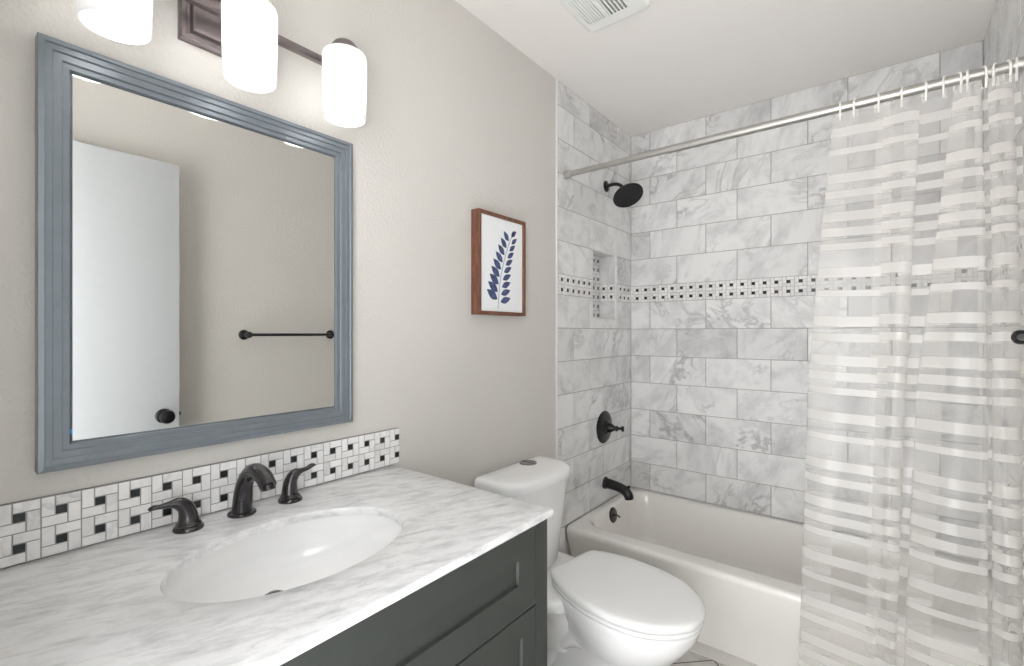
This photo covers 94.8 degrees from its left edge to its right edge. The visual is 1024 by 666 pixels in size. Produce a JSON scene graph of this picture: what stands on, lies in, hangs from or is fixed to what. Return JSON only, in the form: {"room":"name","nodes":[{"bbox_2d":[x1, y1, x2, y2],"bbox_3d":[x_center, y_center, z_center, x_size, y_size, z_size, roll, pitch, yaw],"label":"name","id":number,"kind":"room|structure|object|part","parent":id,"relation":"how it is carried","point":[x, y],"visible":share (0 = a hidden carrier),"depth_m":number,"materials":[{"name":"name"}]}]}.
{"room":"bathroom","nodes":[
{"label":"bathroom","id":0,"kind":"room"},
{"bbox_2d":[0,0,630,555],"bbox_3d":[-0.184,0.113,1.766,0.144,2.540,2.922,0,0,38],"label":"wall","id":1,"kind":"structure","parent":0,"point":[460,120],"depth_m":1.56,"materials":[{"name":"beige paint"}]},
{"bbox_2d":[35,32,352,473],"bbox_3d":[-0.637,-0.138,1.059,0.029,0.762,0.614,0,0,38],"label":"mirror","id":2,"kind":"object","parent":1,"relation":"attached to","point":[194,246],"visible":1,"depth_m":0.98,"materials":[{"name":"blue paint"}]},
{"bbox_3d":[-0.643,-0.138,1.065,0.010,0.679,0.531,0,0,38],"label":"glass","id":3,"kind":"part","parent":2,"relation":"part of","materials":[{"name":"white mirror"}]},
{"bbox_2d":[0,428,398,568],"bbox_3d":[-0.642,0.343,1.068,0.011,0.106,0.949,0,0,38],"label":"backsplash","id":4,"kind":"structure","parent":1,"relation":"attached to","point":[44,526],"depth_m":0.95,"materials":[{"name":"tile"}]},
{"bbox_2d":[76,0,366,127],"bbox_3d":[-0.579,-0.642,1.015,0.174,0.222,0.549,0,0,38],"label":"wall lamp","id":5,"kind":"object","parent":1,"relation":"attached to","point":[244,33],"visible":1,"depth_m":0.99,"materials":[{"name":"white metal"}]},
{"bbox_3d":[-0.690,-0.612,0.820,0.105,0.163,0.105,0,0,38],"label":"lamp shade","id":6,"kind":"part","parent":5,"relation":"part of","materials":[{"name":"white glass"}]},
{"bbox_3d":[-0.552,-0.612,0.994,0.105,0.163,0.105,0,0,38],"label":"lamp shade","id":7,"kind":"part","parent":5,"relation":"part of","materials":[{"name":"white glass"}]},
{"bbox_3d":[-0.415,-0.612,1.168,0.105,0.163,0.105,0,0,38],"label":"lamp shade","id":8,"kind":"part","parent":5,"relation":"part of","materials":[{"name":"white glass"}]},
{"bbox_2d":[471,208,525,315],"bbox_3d":[-0.046,-0.257,1.798,0.039,0.378,0.278,0,0,38],"label":"framed print","id":9,"kind":"object","parent":1,"relation":"attached to","point":[498,242],"visible":1,"depth_m":1.77,"materials":[{"name":"white paper"}]},
{"bbox_3d":[0.200,0.064,2.146,0.012,2.439,0.010,0,0,38],"label":"tile edge trim","id":10,"kind":"part","parent":1,"relation":"part of","materials":[{"name":"white paint"}]},
{"bbox_3d":[0.465,-0.238,2.548,0.095,0.389,0.280,0,0,38],"label":"niche sill","id":11,"kind":"part","parent":1,"relation":"part of","materials":[{"name":"tile"}]},
{"bbox_2d":[596,411,623,442],"bbox_3d":[0.535,0.500,2.473,0.115,0.172,0.172,0,0,38],"label":"shower valve","id":12,"kind":"object","parent":1,"relation":"attached to","point":[604,427],"visible":1,"depth_m":2.47,"materials":[{"name":"black metal"}]},
{"bbox_3d":[0.545,0.500,2.466,0.091,0.054,0.054,0,0,38],"label":"lever","id":13,"kind":"part","parent":12,"relation":"part of","materials":[{"name":"black metal"}]},
{"bbox_2d":[602,477,633,499],"bbox_3d":[0.560,0.815,2.468,0.160,0.095,0.064,0,0,38],"label":"tub spout","id":14,"kind":"object","parent":1,"relation":"attached to","point":[608,483],"visible":1,"depth_m":2.45,"materials":[{"name":"black metal"}]},
{"bbox_2d":[603,181,642,207],"bbox_3d":[0.576,-0.740,2.453,0.203,0.153,0.152,0,0,38],"label":"showerhead","id":15,"kind":"object","parent":1,"relation":"attached to","point":[627,195],"visible":1,"depth_m":2.44,"materials":[{"name":"black metal"}]},
{"bbox_3d":[0.553,-0.768,2.489,0.115,0.061,0.019,0,0,38],"label":"arm","id":16,"kind":"part","parent":15,"relation":"part of","materials":[{"name":"black metal"}]},
{"bbox_2d":[669,650,726,665],"bbox_3d":[0.231,1.333,0.990,1.478,0.100,2.220,0,0,38],"label":"floor","id":17,"kind":"structure","parent":0,"point":[690,658],"depth_m":1.84,"materials":[{"name":"tile"}]},
{"bbox_2d":[280,519,546,665],"bbox_3d":[-0.425,0.849,0.887,0.568,0.869,0.913,0,0,38],"label":"vanity cabinet","id":18,"kind":"object","parent":17,"relation":"on","point":[491,609],"visible":0.38,"depth_m":0.87,"materials":[{"name":"grey paint"}]},
{"bbox_2d":[0,465,552,665],"bbox_3d":[-0.423,0.405,0.881,0.583,0.018,0.928,0,0,38],"label":"countertop","id":19,"kind":"structure","parent":18,"relation":"on","point":[104,603],"depth_m":0.74,"materials":[{"name":"white stone"}]},
{"bbox_2d":[147,463,315,533],"bbox_3d":[-0.558,0.337,1.006,0.145,0.119,0.336,0,0,38],"label":"faucet","id":20,"kind":"object","parent":19,"relation":"on","point":[189,521],"visible":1,"depth_m":1.00,"materials":[{"name":"black metal"}]},
{"bbox_3d":[-0.670,0.358,0.936,0.039,0.058,0.087,0,0,38],"label":"handle","id":21,"kind":"part","parent":20,"relation":"part of","materials":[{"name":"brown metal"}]},
{"bbox_3d":[-0.655,0.388,0.954,0.054,0.017,0.054,0,0,38],"label":"handle","id":22,"kind":"part","parent":20,"relation":"part of","materials":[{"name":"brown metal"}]},
{"bbox_3d":[-0.558,0.337,1.006,0.145,0.119,0.057,0,0,38],"label":"spout","id":23,"kind":"part","parent":20,"relation":"part of","materials":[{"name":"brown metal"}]},
{"bbox_3d":[-0.525,0.388,1.115,0.054,0.017,0.054,0,0,38],"label":"handle","id":24,"kind":"part","parent":20,"relation":"part of","materials":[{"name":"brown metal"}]},
{"bbox_3d":[-0.514,0.354,1.133,0.039,0.066,0.082,0,0,38],"label":"handle","id":25,"kind":"part","parent":20,"relation":"part of","materials":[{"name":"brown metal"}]},
{"bbox_2d":[162,515,401,602],"bbox_3d":[-0.415,0.479,0.896,0.383,0.128,0.466,0,0,38],"label":"sink basin","id":26,"kind":"object","parent":19,"relation":"in","point":[290,556],"visible":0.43,"depth_m":1.03,"materials":[{"name":"white ceramic"}]},
{"bbox_3d":[-0.082,0.885,0.877,0.018,0.577,0.409,0,0,38],"label":"door","id":27,"kind":"part","parent":18,"relation":"part of","materials":[{"name":"grey paint"}]},
{"bbox_3d":[-0.211,0.849,0.717,0.020,0.869,0.913,0,0,38],"label":"frame","id":28,"kind":"part","parent":18,"relation":"part of","materials":[{"name":"grey paint"}]},
{"bbox_2d":[474,456,705,665],"bbox_3d":[0.276,0.894,1.611,0.730,0.780,0.435,0,0,38],"label":"toilet","id":29,"kind":"object","parent":17,"relation":"on","point":[604,608],"visible":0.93,"depth_m":1.55,"materials":[{"name":"white ceramic"}]},
{"bbox_3d":[0.066,0.530,1.759,0.216,0.043,0.407,0,0,38],"label":"tank lid","id":30,"kind":"part","parent":29,"relation":"part of","materials":[{"name":"white ceramic"}]},
{"bbox_3d":[0.063,0.716,1.761,0.194,0.331,0.384,0,0,38],"label":"tank","id":31,"kind":"part","parent":29,"relation":"part of","materials":[{"name":"white ceramic"}]},
{"bbox_3d":[0.305,1.081,1.624,0.681,0.404,0.371,0,0,38],"label":"bowl","id":32,"kind":"part","parent":29,"relation":"part of","materials":[{"name":"white ceramic"}]},
{"bbox_3d":[0.377,0.868,1.564,0.505,0.015,0.376,0,0,38],"label":"seat","id":33,"kind":"part","parent":29,"relation":"part of","materials":[{"name":"white plastic"}]},
{"bbox_3d":[0.377,0.843,1.564,0.513,0.026,0.384,0,0,38],"label":"seat lid","id":34,"kind":"part","parent":29,"relation":"part of","materials":[{"name":"white plastic"}]},
{"bbox_2d":[690,641,758,665],"bbox_3d":[0.891,1.281,1.825,1.478,0.004,0.091,0,0,38],"label":"trim","id":35,"kind":"structure","parent":17,"relation":"on","point":[712,653],"depth_m":1.87,"materials":[{"name":"tile"}]},
{"bbox_2d":[566,487,1022,665],"bbox_3d":[1.055,1.095,2.032,1.475,0.376,0.724,0,0,38],"label":"bathtub","id":36,"kind":"object","parent":17,"relation":"on","point":[745,568],"visible":0.59,"depth_m":1.94,"materials":[{"name":"beige ceramic"}]},
{"bbox_3d":[0.530,0.952,2.465,0.020,0.077,0.078,0,0,38],"label":"overflow plate","id":37,"kind":"part","parent":36,"relation":"part of","materials":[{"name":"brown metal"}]},
{"bbox_2d":[455,0,996,136],"bbox_3d":[0.449,-1.207,1.266,1.718,0.100,2.922,0,0,38],"label":"ceiling","id":38,"kind":"structure","parent":0,"point":[668,63],"depth_m":1.89,"materials":[{"name":"paint"}]},
{"bbox_2d":[558,0,649,31],"bbox_3d":[0.316,-1.148,1.631,0.245,0.017,0.261,0,0,38],"label":"ceiling vent","id":39,"kind":"object","parent":38,"relation":"in","point":[593,15],"visible":1,"depth_m":1.66,"materials":[{"name":"white plastic"}]},
{"bbox_2d":[631,40,983,561],"bbox_3d":[1.318,0.113,2.364,1.758,2.540,0.120,0,0,38],"label":"wall","id":40,"kind":"structure","parent":0,"point":[726,240],"depth_m":2.29,"materials":[{"name":"grey tile"}]},
{"bbox_2d":[983,0,1023,655],"bbox_3d":[1.074,0.113,0.771,0.124,2.540,2.922,0,0,38],"label":"wall","id":41,"kind":"structure","parent":0,"point":[1003,40],"depth_m":1.54,"materials":[{"name":"beige paint"}]},
{"bbox_2d":[563,56,1023,178],"bbox_3d":[0.828,-0.739,1.745,1.476,0.038,0.038,0,0,38],"label":"curtain rod","id":42,"kind":"object","parent":41,"relation":"attached to","point":[1002,68],"visible":0.93,"depth_m":1.58,"materials":[{"name":"silver metal"}]},
{"bbox_2d":[838,102,840,121],"bbox_3d":[1.076,-0.725,1.547,0.006,0.068,0.042,0,0,30],"label":"curtain ring","id":43,"kind":"object","parent":42,"relation":"hanging from","point":[839,103],"visible":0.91,"depth_m":1.53,"materials":[{"name":"white plastic"}]},
{"bbox_2d":[853,98,857,117],"bbox_3d":[1.109,-0.725,1.521,0.042,0.068,0.005,0,0,-40],"label":"curtain ring","id":44,"kind":"object","parent":42,"relation":"hanging from","point":[854,99],"visible":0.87,"depth_m":1.51,"materials":[{"name":"white plastic"}]},
{"bbox_2d":[874,92,879,113],"bbox_3d":[1.152,-0.725,1.487,0.006,0.068,0.042,0,0,24],"label":"curtain ring","id":45,"kind":"object","parent":42,"relation":"hanging from","point":[877,93],"visible":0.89,"depth_m":1.47,"materials":[{"name":"white plastic"}]},
{"bbox_2d":[901,86,903,107],"bbox_3d":[1.201,-0.725,1.449,0.005,0.068,0.042,0,0,45],"label":"curtain ring","id":46,"kind":"object","parent":42,"relation":"hanging from","point":[902,98],"visible":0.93,"depth_m":1.44,"materials":[{"name":"white plastic"}]},
{"bbox_2d":[799,88,1023,665],"bbox_3d":[1.159,0.255,1.411,0.520,1.947,0.138,0,0,38],"label":"shower curtain","id":47,"kind":"object","parent":42,"relation":"hanging from","point":[918,641],"visible":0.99,"depth_m":1.39,"materials":[{"name":"white fabric"}]},
{"bbox_2d":[921,80,926,102],"bbox_3d":[1.241,-0.725,1.417,0.005,0.068,0.042,0,0,28],"label":"curtain ring","id":48,"kind":"object","parent":42,"relation":"hanging from","point":[924,81],"visible":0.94,"depth_m":1.40,"materials":[{"name":"white plastic"}]},
{"bbox_2d":[942,75,947,97],"bbox_3d":[1.276,-0.725,1.389,0.042,0.068,0.006,0,0,-37],"label":"curtain ring","id":49,"kind":"object","parent":42,"relation":"hanging from","point":[944,90],"visible":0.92,"depth_m":1.38,"materials":[{"name":"white plastic"}]},
{"bbox_2d":[953,72,962,95],"bbox_3d":[1.298,-0.725,1.372,0.005,0.068,0.042,0,0,18],"label":"curtain ring","id":50,"kind":"object","parent":42,"relation":"hanging from","point":[959,73],"visible":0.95,"depth_m":1.35,"materials":[{"name":"white plastic"}]},
{"bbox_2d":[966,69,969,92],"bbox_3d":[1.315,-0.725,1.358,0.042,0.068,0.005,0,0,-42],"label":"curtain ring","id":51,"kind":"object","parent":42,"relation":"hanging from","point":[967,71],"visible":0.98,"depth_m":1.35,"materials":[{"name":"white plastic"}]},
{"bbox_2d":[979,65,987,89],"bbox_3d":[1.340,-0.725,1.339,0.005,0.068,0.042,0,0,24],"label":"curtain ring","id":52,"kind":"object","parent":42,"relation":"hanging from","point":[984,66],"visible":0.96,"depth_m":1.32,"materials":[{"name":"white plastic"}]},
{"bbox_2d":[992,63,999,85],"bbox_3d":[1.360,-0.725,1.323,0.042,0.068,0.006,0,0,-26],"label":"curtain ring","id":53,"kind":"object","parent":42,"relation":"hanging from","point":[994,64],"visible":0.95,"depth_m":1.31,"materials":[{"name":"white plastic"}]},
{"bbox_2d":[1003,59,1011,83],"bbox_3d":[1.377,-0.725,1.309,0.005,0.068,0.042,0,0,26],"label":"curtain ring","id":54,"kind":"object","parent":42,"relation":"hanging from","point":[1008,60],"visible":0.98,"depth_m":1.29,"materials":[{"name":"white plastic"}]},
{"bbox_2d":[1015,57,1017,81],"bbox_3d":[1.391,-0.725,1.298,0.042,0.068,0.006,0,0,-43],"label":"curtain ring","id":55,"kind":"object","parent":42,"relation":"hanging from","point":[1016,60],"visible":0.99,"depth_m":1.29,"materials":[{"name":"white plastic"}]},
{"bbox_2d":[1011,330,1023,344],"bbox_3d":[1.017,0.009,0.858,0.080,0.052,0.539,0,0,38],"label":"towel bar","id":56,"kind":"object","parent":41,"relation":"attached to","point":[1017,336],"visible":1,"depth_m":1.06,"materials":[{"name":"black metal"}]}
]}

